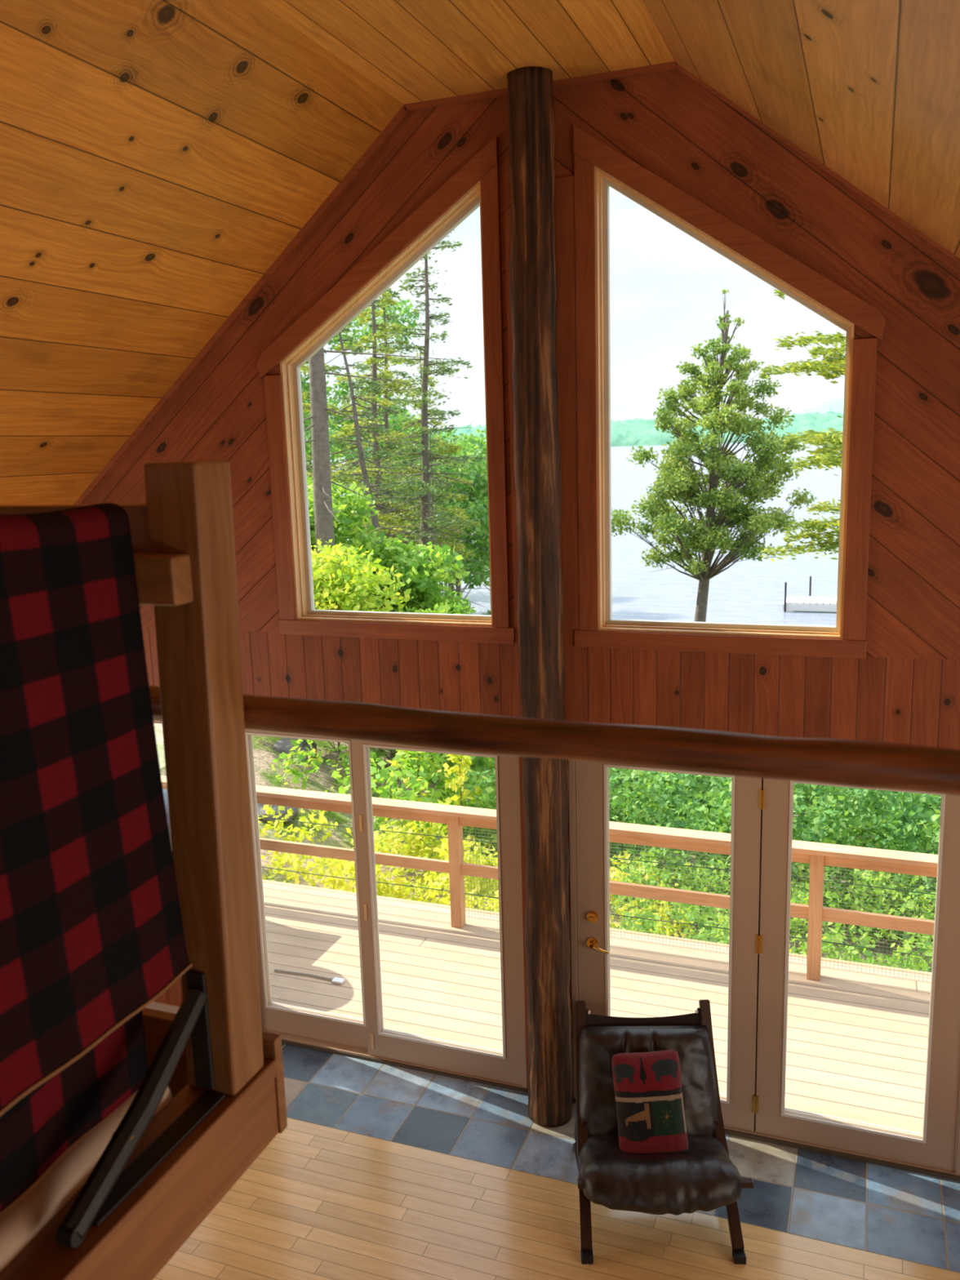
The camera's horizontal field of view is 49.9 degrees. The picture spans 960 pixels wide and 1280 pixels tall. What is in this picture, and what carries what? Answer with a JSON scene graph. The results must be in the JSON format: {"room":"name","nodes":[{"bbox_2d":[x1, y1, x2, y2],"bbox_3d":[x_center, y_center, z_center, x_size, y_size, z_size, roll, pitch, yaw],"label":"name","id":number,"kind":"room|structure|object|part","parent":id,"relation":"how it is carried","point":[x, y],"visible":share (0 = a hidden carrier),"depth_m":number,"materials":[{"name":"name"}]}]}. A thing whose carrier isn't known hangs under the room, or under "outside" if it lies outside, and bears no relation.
{"room":"cabin loft","nodes":[
{"label":"cabin loft","id":0,"kind":"room"},
{"bbox_2d":[0,0,404,505],"bbox_3d":[-3.842,-0.231,1.811,4.040,3.534,9.900,2,11,21],"label":"ceiling","id":1,"kind":"structure","parent":0,"point":[158,157],"depth_m":4.44,"materials":[{"name":"brown wood"}]},
{"bbox_2d":[255,0,674,104],"bbox_3d":[-1.385,-1.805,0.553,1.320,0.120,9.900,2,11,21],"label":"ceiling","id":2,"kind":"structure","parent":0,"point":[415,51],"depth_m":4.25,"materials":[{"name":"brown wood"}]},
{"bbox_2d":[82,68,959,1099],"bbox_3d":[0.363,-0.030,5.396,8.400,5.262,0.170,2,11,21],"label":"wall","id":3,"kind":"structure","parent":0,"point":[906,688],"depth_m":4.91,"materials":[{"name":"brown wood"}]},
{"bbox_2d":[153,720,162,724],"bbox_3d":[-2.224,0.918,6.536,0.910,1.110,0.129,2,11,21],"label":"window","id":4,"kind":"structure","parent":3,"relation":"in","point":[154,721],"depth_m":6.30,"materials":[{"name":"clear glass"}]},
{"bbox_2d":[145,1000,179,1013],"bbox_3d":[-2.494,2.399,6.876,2.200,0.110,0.018,2,11,21],"label":"baseboard","id":5,"kind":"structure","parent":3,"relation":"attached to","point":[157,1006],"depth_m":6.70,"materials":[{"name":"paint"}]},
{"bbox_2d":[73,104,408,504],"bbox_3d":[-1.971,-1.202,5.953,3.552,3.028,0.022,2,11,21],"label":"trim","id":6,"kind":"structure","parent":3,"relation":"attached to","point":[402,113],"depth_m":5.52,"materials":[{"name":"brown wood"}]},
{"bbox_2d":[244,728,526,1092],"bbox_3d":[-0.603,1.508,6.037,1.830,2.060,0.127,2,11,21],"label":"door","id":7,"kind":"structure","parent":3,"relation":"in","point":[366,1038],"depth_m":6.00,"materials":[{"name":"beige wood"}]},
{"bbox_3d":[-1.024,1.486,6.225,0.862,2.010,0.038,2,11,21],"label":"panel","id":8,"kind":"part","parent":7,"relation":"part of","materials":[{"name":"clear glass"}]},
{"bbox_3d":[-0.686,1.052,5.932,0.018,0.100,0.005,2,11,21],"label":"latch plate","id":9,"kind":"part","parent":7,"relation":"part of","materials":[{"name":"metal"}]},
{"bbox_3d":[-0.669,1.592,6.033,0.018,0.100,0.005,2,11,21],"label":"latch plate","id":10,"kind":"part","parent":7,"relation":"part of","materials":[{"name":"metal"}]},
{"bbox_3d":[-0.645,2.407,6.187,0.018,0.100,0.005,2,11,21],"label":"latch plate","id":11,"kind":"part","parent":7,"relation":"part of","materials":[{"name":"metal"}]},
{"bbox_3d":[-0.238,1.528,5.879,0.985,2.010,0.038,2,11,21],"label":"panel","id":12,"kind":"part","parent":7,"relation":"part of","materials":[{"name":"clear glass"}]},
{"bbox_2d":[257,136,515,644],"bbox_3d":[-0.496,-1.233,5.469,1.434,2.465,0.192,2,11,21],"label":"window","id":13,"kind":"structure","parent":3,"relation":"in","point":[475,185],"depth_m":5.41,"materials":[{"name":"brown wood"}]},
{"bbox_3d":[-1.105,-0.774,5.707,0.098,1.340,0.018,2,11,21],"label":"casing","id":14,"kind":"part","parent":13,"relation":"part of","materials":[{"name":"brown wood"}]},
{"bbox_3d":[-0.560,-1.912,5.267,1.404,1.054,0.025,2,11,21],"label":"head casing","id":15,"kind":"part","parent":13,"relation":"part of","materials":[{"name":"brown wood"}]},
{"bbox_3d":[-0.468,-1.194,5.531,1.162,2.168,0.040,2,11,21],"label":"sash","id":16,"kind":"part","parent":13,"relation":"part of","materials":[{"name":"clear glass"}]},
{"bbox_3d":[0.078,-1.178,5.173,0.088,2.262,0.018,2,11,21],"label":"casing","id":17,"kind":"part","parent":13,"relation":"part of","materials":[{"name":"brown wood"}]},
{"bbox_2d":[504,206,522,717],"bbox_3d":[0.219,-0.802,5.197,0.128,2.740,0.012,2,11,21],"label":"trim","id":18,"kind":"structure","parent":3,"relation":"attached to","point":[507,212],"depth_m":5.19,"materials":[{"name":"brown wood"}]},
{"bbox_2d":[404,61,675,111],"bbox_3d":[0.252,-2.583,4.823,1.320,0.028,0.022,2,11,21],"label":"trim","id":19,"kind":"structure","parent":3,"relation":"attached to","point":[668,66],"depth_m":4.76,"materials":[{"name":"brown wood"}]},
{"bbox_2d":[554,175,582,722],"bbox_3d":[0.426,-0.813,5.116,0.135,2.780,0.012,2,11,21],"label":"trim","id":20,"kind":"structure","parent":3,"relation":"attached to","point":[564,204],"depth_m":5.07,"materials":[{"name":"brown wood"}]},
{"bbox_2d":[573,124,885,658],"bbox_3d":[1.139,-1.167,4.854,1.415,2.466,0.192,2,11,21],"label":"window","id":21,"kind":"structure","parent":3,"relation":"in","point":[598,167],"depth_m":4.83,"materials":[{"name":"brown wood"}]},
{"bbox_3d":[0.518,-1.160,5.007,0.092,2.262,0.018,2,11,21],"label":"casing","id":22,"kind":"part","parent":21,"relation":"part of","materials":[{"name":"brown wood"}]},
{"bbox_3d":[1.157,-1.126,4.921,1.141,2.165,0.040,2,11,21],"label":"sash","id":23,"kind":"part","parent":21,"relation":"part of","materials":[{"name":"clear glass"}]},
{"bbox_3d":[1.101,-1.846,4.642,1.387,1.050,0.025,2,11,21],"label":"head casing","id":24,"kind":"part","parent":21,"relation":"part of","materials":[{"name":"brown wood"}]},
{"bbox_3d":[1.710,-0.661,4.649,0.098,1.345,0.018,2,11,21],"label":"casing","id":25,"kind":"part","parent":21,"relation":"part of","materials":[{"name":"brown wood"}]},
{"bbox_2d":[568,759,959,1181],"bbox_3d":[1.432,1.595,5.253,1.985,2.060,0.164,2,11,21],"label":"door","id":26,"kind":"structure","parent":3,"relation":"in","point":[753,1105],"depth_m":5.23,"materials":[{"name":"beige wood"}]},
{"bbox_3d":[0.628,1.636,5.513,0.130,0.062,0.060,2,11,21],"label":"handle","id":27,"kind":"part","parent":26,"relation":"part of","materials":[{"name":"gold metal"}]},
{"bbox_3d":[0.977,1.576,5.422,0.944,2.008,0.042,2,11,21],"label":"panel","id":28,"kind":"part","parent":26,"relation":"part of","materials":[{"name":"clear glass"}]},
{"bbox_3d":[1.872,1.613,5.085,0.955,2.008,0.042,2,11,21],"label":"panel","id":29,"kind":"part","parent":26,"relation":"part of","materials":[{"name":"clear glass"}]},
{"bbox_2d":[675,62,959,264],"bbox_3d":[2.567,-1.138,4.228,3.540,2.783,0.012,2,11,21],"label":"trim","id":30,"kind":"structure","parent":3,"relation":"attached to","point":[800,151],"depth_m":4.46,"materials":[{"name":"brown wood"}]},
{"bbox_2d":[152,1043,959,1279],"bbox_3d":[-1.280,3.509,1.411,8.400,0.120,9.600,2,11,21],"label":"floor","id":31,"kind":"structure","parent":0,"point":[318,1202],"depth_m":4.94,"materials":[{"name":"brown wood"}]},
{"bbox_2d":[506,66,572,1127],"bbox_3d":[0.310,0.014,5.174,0.246,5.265,0.246,1,11,15],"label":"log post","id":32,"kind":"object","parent":31,"relation":"on","point":[533,293],"visible":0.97,"depth_m":5.01,"materials":[{"name":"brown dark stained log wood"}]},
{"bbox_2d":[573,999,754,1264],"bbox_3d":[0.834,2.305,4.890,0.780,0.833,0.871,-1,11,2],"label":"lounge chair","id":33,"kind":"object","parent":31,"relation":"on","point":[704,1177],"visible":0.78,"depth_m":4.93,"materials":[{"name":"brown leather"}]},
{"bbox_3d":[0.483,2.539,4.988,0.024,0.343,0.706,-1,11,2],"label":"leg","id":34,"kind":"part","parent":33,"relation":"part of","materials":[{"name":"brown wood"}]},
{"bbox_2d":[574,1025,724,1144],"bbox_3d":[0.823,2.200,5.055,0.732,0.510,0.315,-1,11,2],"label":"cushion","id":35,"kind":"object","parent":33,"relation":"on","point":[596,1117],"depth_m":5.04,"materials":[{"name":"brown leather"}]},
{"bbox_2d":[612,1050,688,1153],"bbox_3d":[0.804,2.207,4.881,0.320,0.456,0.290,-3,11,-5],"label":"throw pillow","id":36,"kind":"object","parent":33,"relation":"on","point":[648,1091],"visible":0.9,"depth_m":4.82,"materials":[{"name":"red fabric"}]},
{"bbox_2d":[576,1133,742,1215],"bbox_3d":[0.817,2.424,4.756,0.719,0.217,0.563,-1,11,2],"label":"seat cushion","id":37,"kind":"object","parent":33,"relation":"on","point":[704,1177],"depth_m":4.56,"materials":[{"name":"brown leather"}]},
{"bbox_2d":[262,882,931,1133],"bbox_3d":[0.645,2.473,6.987,12.800,0.060,2.138,2,11,21],"label":"deck","id":38,"kind":"object","parent":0,"point":[856,1045],"visible":0.42,"depth_m":7.08,"materials":[{"name":"beige wood"}]},
{"bbox_2d":[162,788,171,846],"bbox_3d":[-2.352,1.711,7.974,0.741,1.248,1.150,2,11,21],"label":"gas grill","id":39,"kind":"object","parent":38,"relation":"on","point":[165,791],"visible":0.02,"depth_m":7.53,"materials":[{"name":"grey metal"}]},
{"bbox_2d":[274,968,345,984],"bbox_3d":[-1.230,2.407,7.396,0.560,0.019,0.055,2,11,21],"label":"stick","id":40,"kind":"object","parent":38,"relation":"on","point":[335,980],"visible":1,"depth_m":7.37,"materials":[{"name":"white plastic"}]},
{"bbox_3d":[-1.005,2.417,7.312,0.080,0.019,0.055,2,11,21],"label":"plate","id":41,"kind":"part","parent":40,"relation":"part of","materials":[{"name":"white plastic"}]},
{"bbox_2d":[160,775,937,982],"bbox_3d":[0.960,1.823,7.612,12.700,0.966,0.150,2,11,21],"label":"deck railing","id":42,"kind":"object","parent":38,"relation":"on","point":[818,855],"visible":0.66,"depth_m":7.43,"materials":[{"name":"brown wood"}]},
{"bbox_3d":[-1.447,1.330,8.443,2.584,0.089,0.038,2,11,21],"label":"rail","id":43,"kind":"part","parent":42,"relation":"part of","materials":[{"name":"brown wood"}]},
{"bbox_3d":[-1.435,1.728,8.518,2.584,0.090,0.038,2,11,21],"label":"rail","id":44,"kind":"part","parent":42,"relation":"part of","materials":[{"name":"brown wood"}]},
{"bbox_3d":[-0.183,1.794,8.051,0.090,0.929,0.090,2,11,21],"label":"railing post","id":45,"kind":"part","parent":42,"relation":"part of","materials":[{"name":"brown wood"}]},
{"bbox_3d":[1.053,1.432,7.503,2.579,0.089,0.038,2,11,21],"label":"rail","id":46,"kind":"part","parent":42,"relation":"part of","materials":[{"name":"brown wood"}]},
{"bbox_3d":[1.065,1.830,7.578,2.579,0.090,0.038,2,11,21],"label":"rail","id":47,"kind":"part","parent":42,"relation":"part of","materials":[{"name":"brown wood"}]},
{"bbox_3d":[2.314,1.896,7.112,0.090,0.929,0.090,2,11,21],"label":"railing post","id":48,"kind":"part","parent":42,"relation":"part of","materials":[{"name":"brown wood"}]},
{"bbox_3d":[3.564,1.932,6.638,2.584,0.090,0.038,2,11,21],"label":"rail","id":49,"kind":"part","parent":42,"relation":"part of","materials":[{"name":"brown wood"}]},
{"bbox_3d":[3.553,1.534,6.563,2.584,0.089,0.038,2,11,21],"label":"rail","id":50,"kind":"part","parent":42,"relation":"part of","materials":[{"name":"brown wood"}]},
{"bbox_2d":[262,880,931,975],"bbox_3d":[1.033,2.360,8.006,12.800,0.242,0.044,2,11,21],"label":"trim","id":51,"kind":"structure","parent":38,"relation":"attached to","point":[264,881],"depth_m":7.92,"materials":[{"name":"brown wood"}]},
{"bbox_2d":[641,0,959,257],"bbox_3d":[1.168,-0.155,-0.098,4.040,3.271,9.900,2,11,21],"label":"ceiling","id":52,"kind":"structure","parent":0,"point":[869,90],"depth_m":3.31,"materials":[{"name":"brown wood"}]},
{"bbox_3d":[-1.569,2.113,-0.648,7.600,0.200,6.130,2,11,21],"label":"floor","id":53,"kind":"structure","parent":0,"visible":0},
{"bbox_2d":[0,460,287,1279],"bbox_3d":[-1.295,0.726,1.277,1.093,1.798,2.165,2,11,21],"label":"bunk bed","id":54,"kind":"object","parent":53,"relation":"on","point":[157,1178],"visible":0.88,"depth_m":1.88,"materials":[{"name":"brown wood"}]},
{"bbox_3d":[-0.980,-0.217,2.015,0.852,0.090,0.038,2,11,21],"label":"rail","id":55,"kind":"part","parent":54,"relation":"part of","materials":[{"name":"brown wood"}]},
{"bbox_2d":[0,1085,172,1271],"bbox_3d":[-1.331,1.077,1.337,0.931,0.163,1.840,2,11,21],"label":"mattress","id":56,"kind":"object","parent":54,"relation":"on","point":[24,1218],"visible":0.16,"depth_m":1.72,"materials":[{"name":"beige fabric"}]},
{"bbox_2d":[0,502,192,1213],"bbox_3d":[-0.857,0.443,1.175,0.151,1.101,1.491,2,11,21],"label":"plaid blanket","id":57,"kind":"object","parent":54,"relation":"hanging from","point":[92,934],"visible":1,"depth_m":1.65,"materials":[{"name":"red fabric"}]},
{"bbox_3d":[-0.956,-0.122,1.946,0.952,0.086,0.054,2,11,21],"label":"guard rail","id":58,"kind":"part","parent":54,"relation":"part of","materials":[{"name":"brown wood"}]},
{"bbox_3d":[-0.809,1.160,1.163,0.025,0.131,2.138,2,11,21],"label":"rail","id":59,"kind":"part","parent":54,"relation":"part of","materials":[{"name":"brown wood"}]},
{"bbox_3d":[-0.513,0.278,1.946,0.135,1.212,0.108,2,11,21],"label":"corner post","id":60,"kind":"part","parent":54,"relation":"part of","materials":[{"name":"brown wood"}]},
{"bbox_2d":[149,685,959,795],"bbox_3d":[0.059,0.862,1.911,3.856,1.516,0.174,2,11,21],"label":"log beam","id":61,"kind":"structure","parent":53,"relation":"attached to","point":[837,762],"depth_m":1.71,"materials":[{"name":"brown wood"}]},
{"label":"outside","id":62,"kind":"structure","parent":0,"visible":0},
{"bbox_2d":[788,395,844,415],"bbox_3d":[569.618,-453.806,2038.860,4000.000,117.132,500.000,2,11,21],"label":"hill","id":63,"kind":"structure","parent":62,"point":[836,405],"depth_m":1949.16,"materials":[{"name":"white"}]},
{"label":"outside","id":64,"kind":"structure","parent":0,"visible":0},
{"bbox_2d":[306,410,843,450],"bbox_3d":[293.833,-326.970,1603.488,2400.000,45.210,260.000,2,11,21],"label":"hill","id":65,"kind":"structure","parent":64,"point":[641,432],"depth_m":1503.26,"materials":[{"name":"teal"}]},
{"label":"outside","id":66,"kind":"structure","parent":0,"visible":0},
{"bbox_2d":[311,441,841,626],"bbox_3d":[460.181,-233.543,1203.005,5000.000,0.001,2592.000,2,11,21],"label":"lake","id":67,"kind":"structure","parent":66,"point":[749,591],"depth_m":51.25,"materials":[{"name":"grey liquid"}]},
{"bbox_2d":[782,576,836,612],"bbox_3d":[14.481,-1.321,39.506,5.380,1.950,1.970,2,11,21],"label":"dock","id":68,"kind":"object","parent":67,"relation":"on","point":[802,603],"visible":0.35,"depth_m":39.47,"materials":[{"name":"grey wood"}]},
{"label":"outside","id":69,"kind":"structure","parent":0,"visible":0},
{"bbox_2d":[154,723,941,972],"bbox_3d":[2.436,-0.208,30.793,66.000,6.096,43.690,2,11,21],"label":"ground","id":70,"kind":"structure","parent":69,"point":[264,753],"depth_m":12.23,"materials":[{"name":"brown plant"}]},
{"bbox_2d":[257,786,298,825],"bbox_3d":[-2.359,1.877,11.764,0.641,0.387,0.670,2,11,21],"label":"boulder","id":71,"kind":"object","parent":70,"relation":"on","point":[260,806],"visible":0.18,"depth_m":11.52,"materials":[{"name":"grey stone"}]},
{"bbox_2d":[273,737,316,761],"bbox_3d":[-2.496,1.457,13.901,0.586,0.408,0.627,-3,11,-6],"label":"boulder","id":72,"kind":"object","parent":70,"relation":"on","point":[282,745],"visible":0.43,"depth_m":13.69,"materials":[{"name":"grey stone"}]},
{"bbox_2d":[257,804,355,888],"bbox_3d":[-2.249,1.860,10.167,2.292,1.092,1.481,0,11,10],"label":"undergrowth","id":73,"kind":"object","parent":70,"relation":"on","point":[282,858],"visible":0.41,"depth_m":9.80,"materials":[{"name":"yellow plant"}]},
{"bbox_2d":[302,409,312,476],"bbox_3d":[-5.444,-4.342,27.152,3.450,9.301,4.029,2,11,21],"label":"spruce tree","id":74,"kind":"object","parent":70,"relation":"on","point":[307,468],"visible":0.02,"depth_m":27.62,"materials":[{"name":"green plant"}]},
{"bbox_2d":[304,415,372,471],"bbox_3d":[-9.209,-5.708,44.290,8.678,10.090,6.665,-11,14,-40],"label":"leafy tree","id":75,"kind":"object","parent":70,"relation":"on","point":[306,424],"visible":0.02,"depth_m":43.90,"materials":[{"name":"green plant"}]},
{"bbox_2d":[300,362,386,542],"bbox_3d":[-3.408,-3.585,18.604,3.227,8.901,2.925,-3,11,-9],"label":"spruce tree","id":76,"kind":"object","parent":70,"relation":"on","point":[305,406],"visible":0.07,"depth_m":18.52,"materials":[{"name":"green plant"}]},
{"bbox_2d":[306,475,385,602],"bbox_3d":[-2.634,-0.683,16.354,2.533,3.812,3.290,-4,11,-14],"label":"shrub","id":77,"kind":"object","parent":70,"relation":"on","point":[341,530],"visible":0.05,"depth_m":16.19,"materials":[{"name":"green plant"}]},
{"bbox_2d":[300,297,421,491],"bbox_3d":[-6.218,-6.035,33.070,10.679,11.664,7.733,6,13,35],"label":"leafy tree","id":78,"kind":"object","parent":70,"relation":"on","point":[304,386],"visible":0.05,"depth_m":32.02,"materials":[{"name":"green plant"}]},
{"bbox_2d":[311,538,413,760],"bbox_3d":[-1.853,0.320,13.825,1.678,3.330,2.073,-8,12,-30],"label":"shrub","id":79,"kind":"object","parent":70,"relation":"on","point":[338,593],"visible":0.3,"depth_m":13.30,"materials":[{"name":"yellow plant"}]},
{"bbox_2d":[258,747,466,839],"bbox_3d":[-3.824,1.294,12.400,6.125,2.760,5.574,4,12,28],"label":"undergrowth","id":80,"kind":"object","parent":70,"relation":"on","point":[348,829],"visible":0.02,"depth_m":12.98,"materials":[{"name":"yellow plant"}]},
{"bbox_2d":[303,405,437,566],"bbox_3d":[-3.224,-3.075,29.247,5.543,7.025,5.844,2,11,21],"label":"leafy tree","id":81,"kind":"object","parent":70,"relation":"on","point":[335,449],"visible":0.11,"depth_m":28.55,"materials":[{"name":"green plant"}]},
{"bbox_2d":[306,321,436,551],"bbox_3d":[-1.932,-2.475,18.863,2.697,7.514,2.000,2,11,21],"label":"pine tree","id":82,"kind":"object","parent":70,"relation":"on","point":[375,520],"visible":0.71,"depth_m":18.64,"materials":[{"name":"green plant"}]},
{"bbox_2d":[303,325,451,608],"bbox_3d":[-2.190,-4.803,14.092,3.461,13.301,3.059,-11,14,-41],"label":"spruce tree","id":83,"kind":"object","parent":70,"relation":"on","point":[322,482],"visible":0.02,"depth_m":14.40,"materials":[{"name":"grey plant"}]},
{"bbox_2d":[271,738,497,883],"bbox_3d":[-0.556,1.731,13.357,3.688,2.493,5.129,2,11,21],"label":"undergrowth","id":84,"kind":"object","parent":70,"relation":"on","point":[381,775],"visible":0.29,"depth_m":11.90,"materials":[{"name":"green plant"}]},
{"bbox_2d":[305,290,466,553],"bbox_3d":[-2.338,-4.051,22.819,3.544,9.305,3.378,6,13,37],"label":"spruce tree","id":85,"kind":"object","parent":70,"relation":"on","point":[375,359],"visible":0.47,"depth_m":22.61,"materials":[{"name":"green plant"}]},
{"bbox_2d":[334,288,462,552],"bbox_3d":[-2.018,-4.305,25.108,3.376,9.804,3.572,-8,13,-32],"label":"spruce tree","id":86,"kind":"object","parent":70,"relation":"on","point":[393,317],"visible":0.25,"depth_m":24.54,"materials":[{"name":"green plant"}]},
{"bbox_2d":[340,533,473,614],"bbox_3d":[-1.308,-0.043,16.925,2.510,3.491,2.333,-1,11,5],"label":"shrub","id":87,"kind":"object","parent":70,"relation":"on","point":[424,576],"visible":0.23,"depth_m":16.28,"materials":[{"name":"green plant"}]},
{"bbox_2d":[346,410,488,549],"bbox_3d":[-2.612,-4.247,37.320,7.166,7.928,5.890,-1,11,6],"label":"leafy tree","id":88,"kind":"object","parent":70,"relation":"on","point":[445,437],"visible":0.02,"depth_m":36.82,"materials":[{"name":"green plant"}]},
{"bbox_2d":[386,750,451,840],"bbox_3d":[-0.714,1.460,12.166,0.671,2.068,0.825,-7,12,-27],"label":"sapling","id":89,"kind":"object","parent":70,"relation":"on","point":[394,762],"visible":0.23,"depth_m":12.13,"materials":[{"name":"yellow plant"}]},
{"bbox_3d":[-0.739,1.500,12.135,0.033,2.000,0.041,-10,14,-38],"label":"stem","id":90,"kind":"part","parent":89,"relation":"part of","materials":[{"name":"plant"}]},
{"bbox_2d":[354,229,487,573],"bbox_3d":[-1.277,-3.544,20.260,2.795,9.459,2.833,-5,11,-16],"label":"pine tree","id":91,"kind":"object","parent":70,"relation":"on","point":[424,496],"visible":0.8,"depth_m":20.09,"materials":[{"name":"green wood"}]},
{"bbox_2d":[369,599,476,776],"bbox_3d":[-1.121,0.818,13.659,1.791,2.662,1.930,7,13,37],"label":"shrub","id":92,"kind":"object","parent":70,"relation":"on","point":[442,608],"visible":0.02,"depth_m":13.46,"materials":[{"name":"green plant"}]},
{"bbox_2d":[366,424,490,599],"bbox_3d":[-0.993,-2.814,28.320,4.754,6.128,4.663,1,11,13],"label":"leafy tree","id":93,"kind":"object","parent":70,"relation":"on","point":[482,531],"visible":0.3,"depth_m":27.65,"materials":[{"name":"green plant"}]},
{"bbox_2d":[384,350,488,597],"bbox_3d":[-1.115,-3.063,23.772,2.994,7.203,2.762,-7,12,-27],"label":"spruce tree","id":94,"kind":"object","parent":70,"relation":"on","point":[450,451],"visible":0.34,"depth_m":23.54,"materials":[{"name":"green plant"}]},
{"bbox_2d":[383,427,489,599],"bbox_3d":[-1.203,-3.293,32.425,6.360,6.678,3.707,6,13,36],"label":"leafy tree","id":95,"kind":"object","parent":70,"relation":"on","point":[477,430],"visible":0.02,"depth_m":31.34,"materials":[{"name":"green plant"}]},
{"bbox_2d":[405,432,484,607],"bbox_3d":[-0.998,-1.692,21.742,2.145,5.502,1.932,4,12,27],"label":"spruce tree","id":96,"kind":"object","parent":70,"relation":"on","point":[437,500],"visible":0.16,"depth_m":21.68,"materials":[{"name":"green plant"}]},
{"bbox_2d":[413,434,485,586],"bbox_3d":[-1.146,-5.090,46.397,5.581,8.653,5.668,9,15,44],"label":"leafy tree","id":97,"kind":"object","parent":70,"relation":"on","point":[455,434],"visible":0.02,"depth_m":46.87,"materials":[{"name":"green plant"}]},
{"bbox_2d":[430,602,475,753],"bbox_3d":[-3.511,0.111,22.663,14.255,4.283,12.464,2,11,17],"label":"undergrowth","id":98,"kind":"object","parent":70,"relation":"on","point":[469,605],"visible":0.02,"depth_m":25.25,"materials":[{"name":"green plant"}]},
{"bbox_2d":[439,610,477,769],"bbox_3d":[-0.501,0.951,15.443,2.085,2.751,2.259,2,11,21],"label":"shrub","id":99,"kind":"object","parent":70,"relation":"on","point":[477,611],"visible":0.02,"depth_m":15.07,"materials":[{"name":"green plant"}]},
{"bbox_2d":[437,754,495,851],"bbox_3d":[-0.216,2.004,11.642,0.736,1.684,0.738,-8,12,-30],"label":"sapling","id":100,"kind":"object","parent":70,"relation":"on","point":[464,766],"visible":0.59,"depth_m":11.50,"materials":[{"name":"yellow plant"}]},
{"bbox_3d":[-0.212,2.029,11.602,0.033,1.650,0.041,-10,14,-38],"label":"stem","id":101,"kind":"part","parent":100,"relation":"part of","materials":[{"name":"plant"}]},
{"bbox_2d":[457,461,491,613],"bbox_3d":[0.660,-4.001,41.029,5.129,7.448,5.551,-2,11,0],"label":"leafy tree","id":102,"kind":"object","parent":70,"relation":"on","point":[482,462],"visible":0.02,"depth_m":40.61,"materials":[{"name":"green plant"}]},
{"bbox_2d":[480,576,491,615],"bbox_3d":[1.310,-1.843,25.222,3.239,5.901,3.750,2,11,21],"label":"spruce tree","id":103,"kind":"object","parent":70,"relation":"on","point":[488,613],"visible":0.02,"depth_m":25.57,"materials":[{"name":"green plant"}]},
{"bbox_2d":[326,791,695,937],"bbox_3d":[0.270,2.418,10.016,3.627,1.156,2.995,2,11,21],"label":"bush","id":104,"kind":"object","parent":70,"relation":"on","point":[416,844],"visible":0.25,"depth_m":10.02,"materials":[{"name":"yellow plant"}]},
{"bbox_2d":[466,767,941,946],"bbox_3d":[4.651,2.030,12.726,8.455,2.773,6.344,2,11,21],"label":"bushes","id":105,"kind":"object","parent":70,"relation":"on","point":[835,820],"visible":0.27,"depth_m":11.04,"materials":[{"name":"green plant"}]},
{"bbox_2d":[611,288,818,622],"bbox_3d":[4.160,-1.594,18.817,3.374,9.186,3.338,9,15,44],"label":"cedar tree","id":106,"kind":"object","parent":70,"relation":"on","point":[708,534],"visible":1,"depth_m":18.04,"materials":[{"name":"green plant"}]},
{"bbox_2d":[608,768,879,817],"bbox_3d":[5.478,2.209,17.643,9.243,2.146,6.122,3,12,24],"label":"undergrowth","id":107,"kind":"object","parent":70,"relation":"on","point":[611,771],"visible":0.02,"depth_m":16.83,"materials":[{"name":"green plant"}]},
{"bbox_2d":[609,846,936,972],"bbox_3d":[3.258,2.598,9.091,4.510,1.211,3.521,2,11,21],"label":"bushes","id":108,"kind":"object","parent":70,"relation":"on","point":[640,868],"visible":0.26,"depth_m":9.45,"materials":[{"name":"green plant"}]},
{"bbox_2d":[758,288,933,830],"bbox_3d":[5.619,-3.003,14.098,3.712,12.302,3.945,2,11,21],"label":"spruce tree","id":109,"kind":"object","parent":70,"relation":"on","point":[836,363],"visible":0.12,"depth_m":14.14,"materials":[{"name":"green plant"}]}
]}

